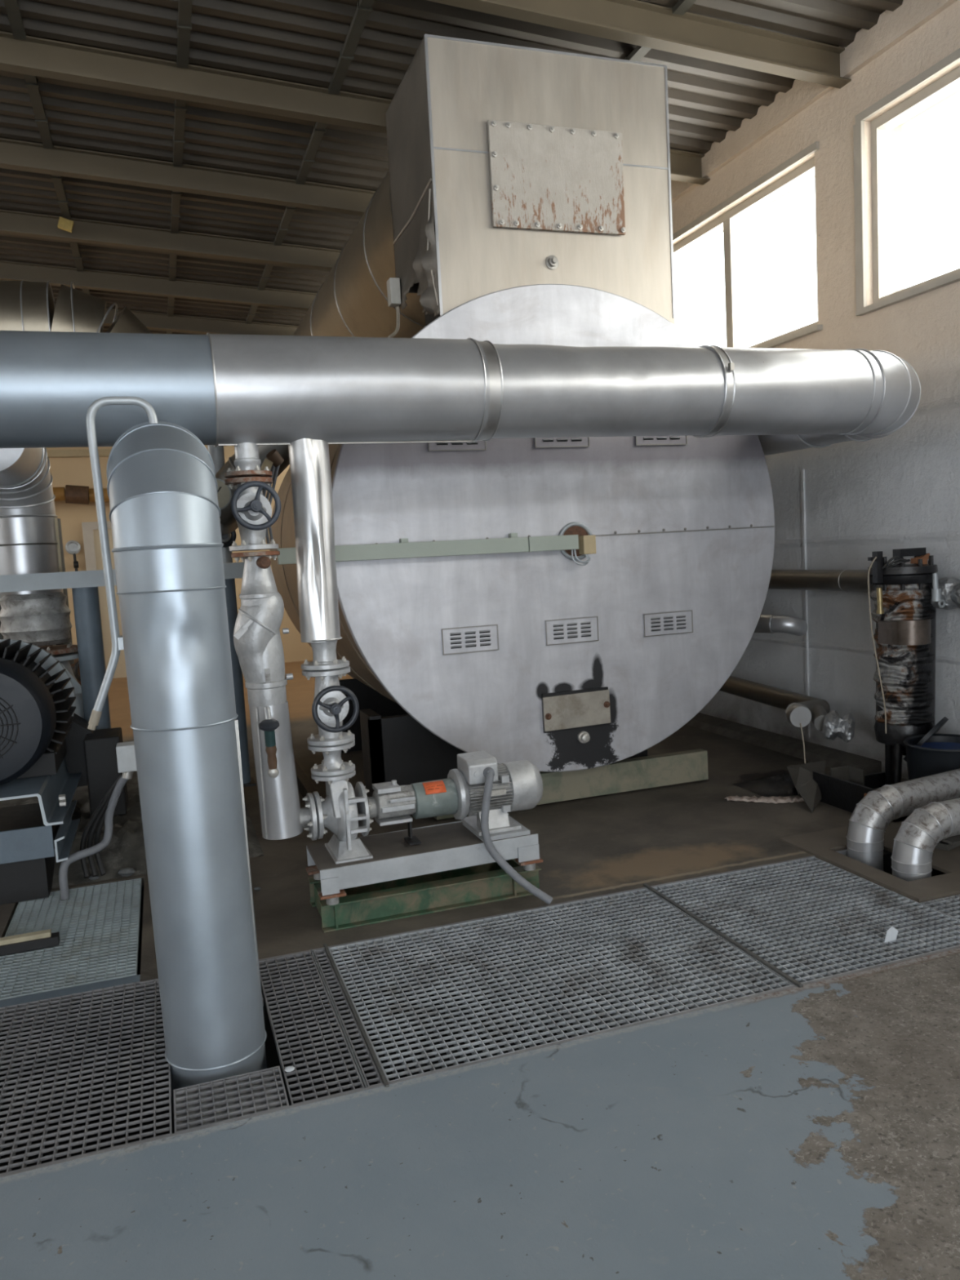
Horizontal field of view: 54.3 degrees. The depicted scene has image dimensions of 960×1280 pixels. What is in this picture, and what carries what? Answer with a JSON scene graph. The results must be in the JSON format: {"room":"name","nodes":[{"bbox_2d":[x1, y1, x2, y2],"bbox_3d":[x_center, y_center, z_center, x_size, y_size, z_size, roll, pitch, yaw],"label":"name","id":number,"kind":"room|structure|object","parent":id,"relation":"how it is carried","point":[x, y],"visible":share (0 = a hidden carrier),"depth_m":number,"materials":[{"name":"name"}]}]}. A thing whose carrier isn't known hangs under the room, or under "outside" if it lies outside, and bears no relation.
{"room":"boiler room","nodes":[
{"label":"boiler room","id":0,"kind":"room"},
{"bbox_2d":[0,280,152,333],"bbox_3d":[-4.251,-2.194,7.094,3.855,1.055,0.832,-5,6,-19],"label":"duct","id":1,"kind":"object","parent":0,"point":[24,305],"visible":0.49,"depth_m":7.06,"materials":[{"name":"metal"}]},
{"bbox_2d":[52,487,109,502],"bbox_3d":[-5.585,-2.085,13.505,2.803,0.270,0.200,-5,6,-19],"label":"pipe","id":2,"kind":"object","parent":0,"point":[59,492],"visible":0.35,"depth_m":13.34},
{"bbox_2d":[65,484,88,504],"bbox_3d":[-5.786,-2.088,13.436,0.326,0.289,0.254,-5,6,-19],"label":"coupling","id":3,"kind":"object","parent":2,"relation":"attached to","point":[73,494],"visible":0.93,"depth_m":13.34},
{"bbox_2d":[45,444,313,662],"bbox_3d":[-6.680,-2.090,13.605,13.000,5.900,0.300,-5,6,-19],"label":"wall","id":4,"kind":"structure","parent":0,"point":[75,471],"depth_m":13.77,"materials":[{"name":"beige paint"}]},
{"bbox_2d":[65,540,80,571],"bbox_3d":[-5.934,-1.193,13.665,0.210,0.526,0.100,-5,6,-19],"label":"gauge","id":5,"kind":"object","parent":4,"relation":"attached to","point":[72,547],"visible":0.99,"depth_m":13.65,"materials":[{"name":"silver metal"}]},
{"bbox_2d":[46,448,111,457],"bbox_3d":[-5.512,-2.751,13.739,2.800,0.100,0.090,-5,6,-19],"label":"conduit","id":6,"kind":"object","parent":4,"relation":"attached to","point":[82,452],"visible":0.4,"depth_m":13.57,"materials":[{"name":"beige plastic"}]},
{"bbox_2d":[81,520,126,678],"bbox_3d":[-5.207,-0.615,14.013,1.200,2.330,0.100,-5,6,-19],"label":"door","id":7,"kind":"structure","parent":4,"relation":"in","point":[93,556],"depth_m":13.85,"materials":[{"name":"paint"}]},
{"bbox_2d":[0,0,903,334],"bbox_3d":[-3.605,-3.698,4.080,13.000,0.970,20.170,-5,6,-19],"label":"ceiling","id":8,"kind":"structure","parent":0,"point":[301,42],"depth_m":6.69,"materials":[{"name":"metal"}]},
{"bbox_2d":[3,0,90,294],"bbox_3d":[-2.617,-3.690,5.107,0.084,0.044,17.535,-5,6,-19],"label":"roof strip","id":9,"kind":"object","parent":8,"relation":"attached to","point":[11,6],"visible":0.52,"depth_m":6.81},
{"bbox_2d":[57,216,74,232],"bbox_3d":[-3.860,-3.870,8.713,0.141,0.121,0.060,-5,6,-19],"label":"clip","id":10,"kind":"object","parent":9,"relation":"attached to","point":[64,224],"visible":1,"depth_m":8.69,"materials":[{"name":"plastic"}]},
{"bbox_2d":[0,260,316,310],"bbox_3d":[-5.631,-4.004,10.002,12.400,1.014,0.100,-5,6,-19],"label":"roof beam","id":11,"kind":"structure","parent":8,"relation":"attached to","point":[91,279],"depth_m":10.65,"materials":[{"name":"metal"}]},
{"bbox_2d":[0,208,342,270],"bbox_3d":[-5.110,-3.888,8.489,12.400,1.014,0.100,-5,6,-19],"label":"roof beam","id":12,"kind":"structure","parent":8,"relation":"attached to","point":[11,222],"depth_m":9.18,"materials":[{"name":"metal"}]},
{"bbox_2d":[54,303,298,335],"bbox_3d":[-6.152,-4.120,11.516,12.400,1.014,0.100,-5,6,-19],"label":"roof beam","id":13,"kind":"structure","parent":8,"relation":"attached to","point":[156,321],"depth_m":12.36,"materials":[{"name":"metal"}]},
{"bbox_2d":[166,0,191,333],"bbox_3d":[-1.707,-3.705,5.419,0.084,0.044,17.535,-5,6,-19],"label":"roof strip","id":14,"kind":"object","parent":8,"relation":"attached to","point":[184,21],"visible":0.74,"depth_m":6.90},
{"bbox_2d":[0,137,375,216],"bbox_3d":[-4.589,-3.772,6.975,12.400,1.014,0.100,-5,6,-19],"label":"roof beam","id":15,"kind":"structure","parent":8,"relation":"attached to","point":[19,155],"depth_m":7.69,"materials":[{"name":"metal"}]},
{"bbox_2d":[245,0,374,324],"bbox_3d":[-0.768,-3.721,5.741,0.084,0.044,17.535,-5,6,-19],"label":"roof strip","id":16,"kind":"object","parent":8,"relation":"attached to","point":[364,7],"visible":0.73,"depth_m":6.89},
{"bbox_2d":[426,0,851,88],"bbox_3d":[-3.547,-3.540,3.948,12.400,1.014,0.100,-5,6,-19],"label":"roof beam","id":17,"kind":"structure","parent":8,"relation":"attached to","point":[635,22],"depth_m":5.56,"materials":[{"name":"metal"}]},
{"bbox_2d":[624,0,697,61],"bbox_3d":[0.881,-3.749,6.306,0.084,0.044,17.535,-5,6,-19],"label":"roof strip","id":18,"kind":"object","parent":8,"relation":"attached to","point":[682,6],"visible":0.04,"depth_m":5.49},
{"bbox_2d":[0,660,959,1279],"bbox_3d":[-2.627,1.813,4.643,14.300,1.000,20.400,-5,6,-19],"label":"floor","id":19,"kind":"structure","parent":0,"point":[811,1131],"depth_m":2.58,"materials":[{"name":"paint"}]},
{"bbox_2d":[0,518,74,674],"bbox_3d":[-3.573,0.055,7.151,0.839,1.917,0.618,-5,6,-19],"label":"pipe","id":20,"kind":"object","parent":19,"relation":"on","point":[65,591],"visible":0.03,"depth_m":7.17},
{"bbox_2d":[0,756,81,904],"bbox_3d":[-2.761,1.004,5.083,1.060,0.540,1.366,-5,6,-19],"label":"machine base","id":21,"kind":"object","parent":19,"relation":"on","point":[32,836],"visible":0.91,"depth_m":4.64,"materials":[{"name":"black metal"}]},
{"bbox_2d":[0,638,96,786],"bbox_3d":[-2.642,0.476,5.220,0.820,0.950,1.309,-5,6,-19],"label":"motor","id":22,"kind":"object","parent":21,"relation":"on","point":[40,726],"visible":0.99,"depth_m":4.87,"materials":[{"name":"metal"}]},
{"bbox_2d":[0,697,20,758],"bbox_3d":[-2.464,0.431,4.588,0.380,0.380,0.008,-5,6,-19],"label":"fan grille","id":23,"kind":"object","parent":22,"relation":"attached to","point":[10,708],"depth_m":4.64,"materials":[{"name":"black metal"}]},
{"bbox_2d":[0,591,84,718],"bbox_3d":[-2.866,0.292,6.119,0.560,1.190,0.560,-5,6,-19],"label":"housing","id":24,"kind":"object","parent":22,"relation":"attached to","point":[42,620],"visible":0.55,"depth_m":5.93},
{"bbox_2d":[0,447,63,599],"bbox_3d":[-2.891,-0.823,5.720,0.470,1.164,1.384,-5,6,-19],"label":"pipe","id":25,"kind":"object","parent":24,"relation":"attached to","point":[29,540],"visible":0.82,"depth_m":5.96,"materials":[{"name":"metal"}]},
{"bbox_2d":[0,974,140,1019],"bbox_3d":[-1.575,1.377,3.611,0.700,0.049,0.065,-5,6,-19],"label":"bar","id":26,"kind":"object","parent":19,"relation":"on","point":[115,982],"visible":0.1,"depth_m":3.60,"materials":[{"name":"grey metal"}]},
{"bbox_2d":[0,878,142,999],"bbox_3d":[-1.835,1.323,4.210,0.570,0.030,1.220,-5,6,-19],"label":"floor grating","id":27,"kind":"structure","parent":19,"relation":"on","point":[98,926],"depth_m":4.10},
{"bbox_2d":[0,928,51,945],"bbox_3d":[-2.069,1.290,3.983,0.440,0.022,0.040,-5,6,-20],"label":"batten","id":28,"kind":"object","parent":27,"relation":"on","point":[46,933],"visible":1,"depth_m":4.01,"materials":[{"name":"brown wood"}]},
{"bbox_2d":[0,932,59,955],"bbox_3d":[-2.053,1.320,3.991,0.470,0.040,0.060,-5,6,-20],"label":"strip","id":29,"kind":"object","parent":27,"relation":"on","point":[54,940],"visible":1,"depth_m":4.01,"materials":[{"name":"metal"}]},
{"bbox_2d":[58,776,128,900],"bbox_3d":[-1.954,0.981,4.741,0.384,0.585,0.120,-7,7,-34],"label":"conduit","id":30,"kind":"object","parent":27,"relation":"on","point":[63,873],"visible":0.99,"depth_m":4.74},
{"bbox_2d":[115,741,137,773],"bbox_3d":[-1.776,0.594,4.779,0.145,0.135,0.120,-5,6,-19],"label":"box","id":31,"kind":"object","parent":30,"relation":"on","point":[126,754],"visible":0.56,"depth_m":4.71,"materials":[{"name":"plastic"}]},
{"bbox_2d":[87,794,111,876],"bbox_3d":[-1.940,0.961,4.846,0.258,0.536,0.074,-2,5,7],"label":"cable","id":32,"kind":"object","parent":19,"relation":"on","point":[90,841],"visible":0.69,"depth_m":4.86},
{"bbox_2d":[93,808,106,875],"bbox_3d":[-1.919,0.959,4.856,0.236,0.535,0.069,-2,6,10],"label":"cable","id":33,"kind":"object","parent":19,"relation":"on","point":[98,857],"visible":0.57,"depth_m":4.88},
{"bbox_2d":[80,773,122,878],"bbox_3d":[-1.960,0.962,4.837,0.280,0.536,0.078,-3,5,5],"label":"cable","id":34,"kind":"object","parent":19,"relation":"on","point":[82,845],"visible":0.76,"depth_m":4.85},
{"bbox_2d":[83,727,128,817],"bbox_3d":[-2.283,0.806,5.718,0.200,0.480,0.350,-5,6,-19],"label":"junction box","id":35,"kind":"object","parent":19,"relation":"on","point":[100,746],"visible":0.73,"depth_m":5.55,"materials":[{"name":"black metal"}]},
{"bbox_2d":[0,562,255,786],"bbox_3d":[-3.230,0.372,5.830,3.555,1.515,0.200,-5,6,-19],"label":"support stand","id":36,"kind":"object","parent":19,"relation":"on","point":[84,584],"visible":0.37,"depth_m":6.00,"materials":[{"name":"blue paint"}]},
{"bbox_2d":[207,444,232,563],"bbox_3d":[-1.976,-1.145,6.893,0.104,1.161,1.554,-5,6,-19],"label":"grey riser","id":37,"kind":"object","parent":36,"relation":"on","point":[217,454],"visible":0.08,"depth_m":6.17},
{"bbox_2d":[221,530,236,547],"bbox_3d":[-1.675,-0.684,6.122,0.153,0.160,0.163,-5,6,-19],"label":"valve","id":38,"kind":"object","parent":37,"relation":"attached to","point":[228,544],"visible":0.4,"depth_m":6.09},
{"bbox_2d":[0,741,263,888],"bbox_3d":[-2.704,1.070,6.436,2.020,0.165,3.460,-5,6,-19],"label":"concrete plinth","id":39,"kind":"object","parent":19,"relation":"on","point":[126,848],"visible":0.1,"depth_m":5.21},
{"bbox_2d":[106,421,266,1123],"bbox_3d":[-1.407,0.514,4.413,0.364,2.698,3.241,-5,6,-19],"label":"insulated pipe","id":40,"kind":"object","parent":19,"relation":"on","point":[162,486],"visible":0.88,"depth_m":2.91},
{"bbox_2d":[85,396,158,730],"bbox_3d":[-1.166,-0.248,3.047,0.307,1.081,0.100,-5,6,-19],"label":"tube","id":41,"kind":"object","parent":40,"relation":"attached to","point":[117,639],"visible":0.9,"depth_m":3.05,"materials":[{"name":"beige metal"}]},
{"bbox_2d":[0,330,920,455],"bbox_3d":[-1.451,-1.164,5.386,7.316,0.464,3.536,-5,6,-19],"label":"insulated pipe","id":42,"kind":"object","parent":40,"relation":"attached to","point":[225,389],"visible":0.98,"depth_m":4.02,"materials":[{"name":"metal"}]},
{"bbox_2d":[215,444,289,534],"bbox_3d":[-1.381,-1.125,5.635,1.300,0.927,0.612,1,7,36],"label":"diagonal pipe","id":43,"kind":"object","parent":42,"relation":"attached to","point":[228,524],"visible":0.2,"depth_m":5.48,"materials":[{"name":"metal"}]},
{"bbox_2d":[216,478,231,520],"bbox_3d":[-1.529,-0.779,5.399,0.182,0.294,0.241,-5,6,-19],"label":"pressure gauge","id":44,"kind":"object","parent":43,"relation":"attached to","point":[224,495],"visible":0.38,"depth_m":5.32,"materials":[{"name":"black metal"}]},
{"bbox_2d":[260,448,284,543],"bbox_3d":[-1.082,-0.748,4.875,0.146,0.484,0.096,-3,5,-1],"label":"fitting","id":45,"kind":"object","parent":42,"relation":"attached to","point":[274,459],"visible":0.45,"depth_m":4.85,"materials":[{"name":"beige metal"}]},
{"bbox_2d":[307,858,541,933],"bbox_3d":[-0.260,1.147,4.375,1.020,0.117,0.405,-5,6,-19],"label":"base frame","id":46,"kind":"object","parent":19,"relation":"on","point":[407,897],"visible":0.76,"depth_m":4.23,"materials":[{"name":"paint"}]},
{"bbox_2d":[306,813,542,905],"bbox_3d":[-0.266,1.007,4.357,1.030,0.164,0.425,-5,6,-19],"label":"base frame","id":47,"kind":"object","parent":46,"relation":"on","point":[451,846],"visible":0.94,"depth_m":4.22,"materials":[{"name":"silver metal"}]},
{"bbox_2d":[311,769,457,863],"bbox_3d":[-0.431,0.758,4.274,0.649,0.374,0.297,-5,6,-19],"label":"pump","id":48,"kind":"object","parent":47,"relation":"on","point":[346,813],"visible":0.92,"depth_m":4.21,"materials":[{"name":"silver metal"}]},
{"bbox_2d":[248,700,317,840],"bbox_3d":[-0.868,0.586,4.115,0.243,0.635,0.210,-5,6,-19],"label":"pipe","id":49,"kind":"object","parent":48,"relation":"attached to","point":[282,815],"visible":0.94,"depth_m":4.04,"materials":[{"name":"metal"}]},
{"bbox_2d":[231,551,293,706],"bbox_3d":[-0.944,-0.043,4.022,0.242,0.669,0.238,-5,6,-19],"label":"insulated pipe","id":50,"kind":"object","parent":49,"relation":"on","point":[257,641],"visible":1,"depth_m":3.97,"materials":[{"name":"metal"}]},
{"bbox_2d":[224,476,280,551],"bbox_3d":[-0.944,-0.529,3.901,0.206,0.303,0.399,-5,6,-19],"label":"valve","id":51,"kind":"object","parent":50,"relation":"on","point":[251,511],"visible":1,"depth_m":3.88,"materials":[{"name":"silver metal"}]},
{"bbox_2d":[224,442,272,478],"bbox_3d":[-0.990,-0.795,3.967,0.198,0.204,0.198,-5,6,-19],"label":"pipe","id":52,"kind":"object","parent":51,"relation":"on","point":[247,462],"visible":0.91,"depth_m":3.92,"materials":[{"name":"silver metal"}]},
{"bbox_2d":[258,706,279,777],"bbox_3d":[-0.885,0.437,3.943,0.083,0.304,0.114,-5,6,-19],"label":"valve","id":53,"kind":"object","parent":49,"relation":"attached to","point":[269,725],"visible":1,"depth_m":3.94,"materials":[{"name":"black metal"}]},
{"bbox_2d":[307,740,355,776],"bbox_3d":[-0.660,0.522,4.181,0.208,0.130,0.208,-5,6,-19],"label":"spool","id":54,"kind":"object","parent":48,"relation":"on","point":[332,764],"visible":0.89,"depth_m":4.13,"materials":[{"name":"silver metal"}]},
{"bbox_2d":[302,666,359,746],"bbox_3d":[-0.646,0.297,4.068,0.220,0.328,0.402,-5,6,-19],"label":"valve","id":55,"kind":"object","parent":54,"relation":"on","point":[330,706],"visible":0.98,"depth_m":4.04,"materials":[{"name":"silver metal"}]},
{"bbox_2d":[288,438,349,670],"bbox_3d":[-0.713,-0.395,4.093,0.212,1.038,0.212,-5,6,-19],"label":"pipe","id":56,"kind":"object","parent":55,"relation":"on","point":[309,459],"visible":0.95,"depth_m":4.04,"materials":[{"name":"silver metal"}]},
{"bbox_2d":[447,751,542,841],"bbox_3d":[0.080,0.715,4.438,0.424,0.373,0.305,-5,6,-19],"label":"motor","id":57,"kind":"object","parent":47,"relation":"on","point":[517,785],"visible":0.91,"depth_m":4.35,"materials":[{"name":"silver metal"}]},
{"bbox_2d":[480,771,552,904],"bbox_3d":[0.159,0.896,4.195,0.304,0.593,0.117,0,6,28],"label":"conduit","id":58,"kind":"object","parent":57,"relation":"attached to","point":[486,838],"visible":1,"depth_m":4.20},
{"bbox_2d":[0,848,959,1177],"bbox_3d":[-0.344,1.328,3.403,6.500,0.051,1.098,-5,6,-19],"label":"trim","id":59,"kind":"structure","parent":19,"relation":"on","point":[844,852],"depth_m":3.21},
{"bbox_2d":[0,977,172,1174],"bbox_3d":[-1.503,1.419,3.022,0.954,0.030,1.090,-5,6,-19],"label":"floor grating","id":60,"kind":"structure","parent":59,"relation":"on","point":[70,999],"depth_m":3.03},
{"bbox_2d":[173,1066,288,1133],"bbox_3d":[-0.754,1.396,2.825,0.323,0.030,0.235,-5,6,-19],"label":"floor grating","id":61,"kind":"structure","parent":59,"relation":"on","point":[205,1104],"depth_m":2.83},
{"bbox_2d":[258,951,364,1105],"bbox_3d":[-0.626,1.343,3.307,0.219,0.030,1.070,-5,6,-19],"label":"floor grating","id":62,"kind":"structure","parent":59,"relation":"on","point":[295,958],"depth_m":3.22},
{"bbox_2d":[310,948,367,1088],"bbox_3d":[-0.519,1.347,3.352,0.007,0.062,1.095,-5,6,-19],"label":"bar","id":63,"kind":"object","parent":59,"relation":"on","point":[312,952],"visible":0.44,"depth_m":3.23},
{"bbox_2d":[313,948,382,1087],"bbox_3d":[-0.490,1.331,3.353,0.046,0.030,1.070,-5,6,-19],"label":"floor grating","id":64,"kind":"structure","parent":59,"relation":"on","point":[321,953],"depth_m":3.26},
{"bbox_2d":[323,943,389,1087],"bbox_3d":[-0.463,1.340,3.371,0.012,0.066,1.135,-5,6,-19],"label":"bar","id":65,"kind":"object","parent":59,"relation":"on","point":[366,1038],"visible":0.48,"depth_m":3.24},
{"bbox_2d":[328,888,795,1082],"bbox_3d":[0.248,1.267,3.602,1.487,0.030,1.070,-5,6,-19],"label":"floor grating","id":66,"kind":"structure","parent":59,"relation":"on","point":[723,962],"depth_m":3.52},
{"bbox_2d":[643,883,803,987],"bbox_3d":[0.956,1.215,3.850,0.015,0.069,1.135,-5,6,-19],"label":"bar","id":67,"kind":"object","parent":59,"relation":"on","point":[751,953],"visible":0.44,"depth_m":3.73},
{"bbox_2d":[653,857,959,983],"bbox_3d":[1.399,1.167,3.990,0.917,0.030,1.070,-5,6,-19],"label":"floor grating","id":68,"kind":"structure","parent":59,"relation":"on","point":[811,918],"depth_m":3.92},
{"bbox_2d":[884,926,897,942],"bbox_3d":[1.601,1.144,3.642,0.067,0.056,0.004,-5,6,-19],"label":"paper scrap","id":69,"kind":"object","parent":68,"relation":"on","point":[891,933],"visible":1,"depth_m":3.64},
{"bbox_2d":[920,893,959,920],"bbox_3d":[2.381,1.115,3.964,0.920,0.030,0.390,-5,6,-19],"label":"floor grating","id":70,"kind":"structure","parent":59,"relation":"on","point":[949,906],"depth_m":3.97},
{"bbox_2d":[269,34,774,819],"bbox_3d":[-0.157,-1.299,7.292,2.965,4.415,3.956,-5,6,-19],"label":"boiler","id":71,"kind":"object","parent":19,"relation":"on","point":[531,188],"visible":0.81,"depth_m":5.49,"materials":[{"name":"silver metal"}]},
{"bbox_2d":[293,170,425,337],"bbox_3d":[-1.199,-3.154,9.737,1.256,1.256,7.400,-5,6,-19],"label":"duct","id":72,"kind":"object","parent":71,"relation":"attached to","point":[352,301],"visible":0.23,"depth_m":7.19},
{"bbox_2d":[386,277,400,306],"bbox_3d":[-0.550,-2.221,5.976,0.065,0.160,0.090,-5,6,-19],"label":"switch box","id":73,"kind":"object","parent":71,"relation":"attached to","point":[393,291],"visible":1,"depth_m":5.94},
{"bbox_2d":[276,533,578,564],"bbox_3d":[-0.257,-0.519,5.224,1.730,0.113,0.095,-5,6,-19],"label":"beam","id":74,"kind":"structure","parent":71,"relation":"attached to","point":[404,548],"depth_m":5.20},
{"bbox_2d":[427,440,486,451],"bbox_3d":[-0.130,-1.144,5.263,0.342,0.152,0.023,-5,6,-19],"label":"vent grille","id":75,"kind":"object","parent":71,"relation":"attached to","point":[480,445],"depth_m":5.27,"materials":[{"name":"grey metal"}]},
{"bbox_2d":[440,624,498,655],"bbox_3d":[-0.055,-0.003,5.377,0.340,0.150,0.023,-5,6,-19],"label":"vent grille","id":76,"kind":"object","parent":71,"relation":"attached to","point":[455,639],"depth_m":5.37,"materials":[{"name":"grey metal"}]},
{"bbox_2d":[533,436,590,448],"bbox_3d":[0.480,-1.206,5.468,0.348,0.154,0.023,-5,6,-19],"label":"vent grille","id":77,"kind":"object","parent":71,"relation":"attached to","point":[579,442],"depth_m":5.47,"materials":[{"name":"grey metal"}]},
{"bbox_2d":[544,616,599,645],"bbox_3d":[0.550,-0.055,5.581,0.343,0.150,0.023,-5,6,-19],"label":"vent grille","id":78,"kind":"object","parent":71,"relation":"attached to","point":[558,630],"depth_m":5.58,"materials":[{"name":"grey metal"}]},
{"bbox_2d":[578,534,595,554],"bbox_3d":[0.631,-0.560,5.500,0.080,0.110,0.075,-5,6,-19],"label":"junction box","id":79,"kind":"object","parent":71,"relation":"attached to","point":[587,544],"visible":0.99,"depth_m":5.47,"materials":[{"name":"beige plastic"}]},
{"bbox_2d":[635,435,687,445],"bbox_3d":[1.103,-1.261,5.678,0.353,0.152,0.023,-5,6,-19],"label":"vent grille","id":80,"kind":"object","parent":71,"relation":"attached to","point":[639,440],"depth_m":5.68,"materials":[{"name":"silver metal"}]},
{"bbox_2d":[642,609,693,636],"bbox_3d":[1.166,-0.103,5.789,0.343,0.142,0.023,-5,6,-19],"label":"vent grille","id":81,"kind":"object","parent":71,"relation":"attached to","point":[655,623],"depth_m":5.79,"materials":[{"name":"silver metal"}]},
{"bbox_2d":[754,614,807,635],"bbox_3d":[1.827,-0.103,6.657,0.948,0.157,0.191,1,7,36],"label":"stub elbow","id":82,"kind":"object","parent":71,"relation":"attached to","point":[768,624],"visible":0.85,"depth_m":6.40,"materials":[{"name":"metal"}]},
{"bbox_2d":[731,773,798,797],"bbox_3d":[1.960,0.897,5.971,0.550,0.065,0.420,-5,6,-19],"label":"rag","id":83,"kind":"object","parent":19,"relation":"on","point":[782,785],"visible":0.59,"depth_m":5.88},
{"bbox_2d":[724,795,804,804],"bbox_3d":[1.741,0.962,5.652,0.508,0.028,0.114,-2,6,14],"label":"rag","id":84,"kind":"object","parent":19,"relation":"on","point":[773,799],"visible":0.94,"depth_m":5.63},
{"bbox_2d":[786,760,825,795],"bbox_3d":[2.054,0.846,5.793,0.231,0.154,0.260,-3,5,4],"label":"sheet","id":85,"kind":"object","parent":19,"relation":"on","point":[820,766],"visible":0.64,"depth_m":5.84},
{"bbox_2d":[795,767,821,812],"bbox_3d":[1.949,0.884,5.540,0.136,0.169,0.399,-1,6,24],"label":"sheet","id":86,"kind":"object","parent":19,"relation":"on","point":[808,788],"visible":0.88,"depth_m":5.55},
{"bbox_2d":[813,764,909,822],"bbox_3d":[2.362,0.861,5.428,0.540,0.200,0.620,-5,6,-19],"label":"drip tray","id":87,"kind":"object","parent":19,"relation":"on","point":[843,794],"depth_m":5.50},
{"bbox_2d":[867,547,946,785],"bbox_3d":[2.504,0.200,5.562,0.430,1.477,0.434,-3,5,6],"label":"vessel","id":88,"kind":"object","parent":87,"relation":"on","point":[904,614],"visible":0.97,"depth_m":5.43,"materials":[{"name":"metal"}]},
{"bbox_2d":[719,675,855,742],"bbox_3d":[2.039,0.427,6.848,0.374,0.247,2.285,-4,5,-7],"label":"pipe","id":89,"kind":"object","parent":88,"relation":"attached to","point":[802,708],"visible":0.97,"depth_m":6.06,"materials":[{"name":"metal"}]},
{"bbox_2d":[867,556,886,733],"bbox_3d":[2.315,0.037,5.434,0.118,1.043,0.029,-5,6,-19],"label":"hanging wire","id":90,"kind":"object","parent":88,"relation":"hanging from","point":[875,557],"visible":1,"depth_m":5.43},
{"bbox_2d":[931,573,946,608],"bbox_3d":[2.627,-0.284,5.364,0.066,0.202,0.058,-5,6,-19],"label":"tap","id":91,"kind":"object","parent":88,"relation":"on","point":[935,592],"depth_m":5.35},
{"bbox_2d":[930,577,959,609],"bbox_3d":[2.783,-0.247,5.213,0.209,0.200,0.665,-5,6,-19],"label":"pipe","id":92,"kind":"object","parent":88,"relation":"attached to","point":[950,587],"visible":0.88,"depth_m":5.36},
{"bbox_3d":[2.602,0.882,5.226,0.340,0.144,0.320,-5,6,-19],"label":"stand","id":93,"kind":"object","parent":87,"relation":"on","visible":0},
{"bbox_2d":[903,733,959,780],"bbox_3d":[2.596,0.685,5.209,0.430,0.245,0.430,-5,6,-19],"label":"bucket","id":94,"kind":"object","parent":93,"relation":"on","point":[940,753],"visible":0.65,"depth_m":5.14,"materials":[{"name":"blue plastic"}]},
{"bbox_2d":[902,716,948,761],"bbox_3d":[2.593,0.578,5.441,0.235,0.276,0.340,1,7,34],"label":"stick","id":95,"kind":"object","parent":94,"relation":"on","point":[944,720],"visible":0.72,"depth_m":5.30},
{"bbox_2d":[778,814,959,902],"bbox_3d":[2.264,1.038,4.644,1.135,0.016,0.960,-5,6,-19],"label":"plate","id":96,"kind":"object","parent":19,"relation":"on","point":[821,844],"visible":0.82,"depth_m":4.45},
{"bbox_2d":[934,835,959,850],"bbox_3d":[2.349,0.990,4.651,0.202,0.063,0.106,-7,7,-36],"label":"grey offcut","id":97,"kind":"object","parent":96,"relation":"on","point":[948,843],"visible":0.59,"depth_m":4.59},
{"bbox_2d":[846,768,959,887],"bbox_3d":[2.225,1.043,4.789,0.827,0.675,0.187,-5,6,-23],"label":"pipe","id":98,"kind":"object","parent":19,"relation":"on","point":[871,816],"visible":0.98,"depth_m":4.63,"materials":[{"name":"metal"}]},
{"bbox_2d":[890,797,959,902],"bbox_3d":[2.398,1.066,4.496,0.984,0.665,0.175,-5,6,-19],"label":"pipe","id":99,"kind":"object","parent":19,"relation":"on","point":[915,842],"visible":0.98,"depth_m":4.31,"materials":[{"name":"metal"}]},
{"bbox_2d":[671,0,959,779],"bbox_3d":[2.551,-1.499,6.330,0.300,5.100,19.500,-5,6,-19],"label":"wall","id":100,"kind":"structure","parent":0,"point":[900,489],"depth_m":6.15,"materials":[{"name":"paint"}]},
{"bbox_2d":[672,141,822,348],"bbox_3d":[1.871,-2.829,7.712,0.205,1.225,2.960,-5,6,-19],"label":"window","id":101,"kind":"structure","parent":100,"relation":"in","point":[730,222],"depth_m":7.35,"materials":[{"name":"paint"}]},
{"bbox_2d":[685,712,881,774],"bbox_3d":[0.942,0.483,10.858,0.180,0.075,10.000,-5,6,-19],"label":"trim","id":102,"kind":"structure","parent":100,"relation":"attached to","point":[791,746],"depth_m":6.95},
{"bbox_2d":[800,469,810,737],"bbox_3d":[2.352,-0.251,6.752,0.017,1.940,0.025,-5,6,-19],"label":"trim","id":103,"kind":"structure","parent":100,"relation":"attached to","point":[802,471],"depth_m":6.73,"materials":[{"name":"paint"}]},
{"bbox_2d":[671,0,957,203],"bbox_3d":[2.273,-3.682,6.067,0.055,0.200,19.500,-5,6,-19],"label":"trim","id":104,"kind":"structure","parent":100,"relation":"attached to","point":[891,28],"depth_m":6.22,"materials":[{"name":"paint"}]},
{"bbox_2d":[768,568,871,592],"bbox_3d":[1.979,-0.489,7.440,0.152,0.152,3.580,-5,6,-19],"label":"pipe","id":105,"kind":"object","parent":100,"relation":"attached to","point":[847,580],"visible":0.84,"depth_m":6.32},
{"bbox_2d":[853,48,959,315],"bbox_3d":[2.923,-2.595,4.656,0.205,1.225,2.820,-5,6,-19],"label":"window","id":106,"kind":"structure","parent":100,"relation":"in","point":[884,296],"depth_m":5.86,"materials":[{"name":"paint"}]},
{"bbox_3d":[-9.463,-0.852,2.245,0.300,5.900,19.500,-5,6,-19],"label":"wall","id":107,"kind":"structure","parent":0,"visible":0},
{"bbox_2d":[0,31,710,185],"bbox_3d":[-4.068,-3.656,5.461,12.400,1.014,0.100,-5,6,-19],"label":"roof beam","id":108,"kind":"structure","parent":107,"relation":"attached to","point":[33,56],"depth_m":6.21,"materials":[{"name":"metal"}]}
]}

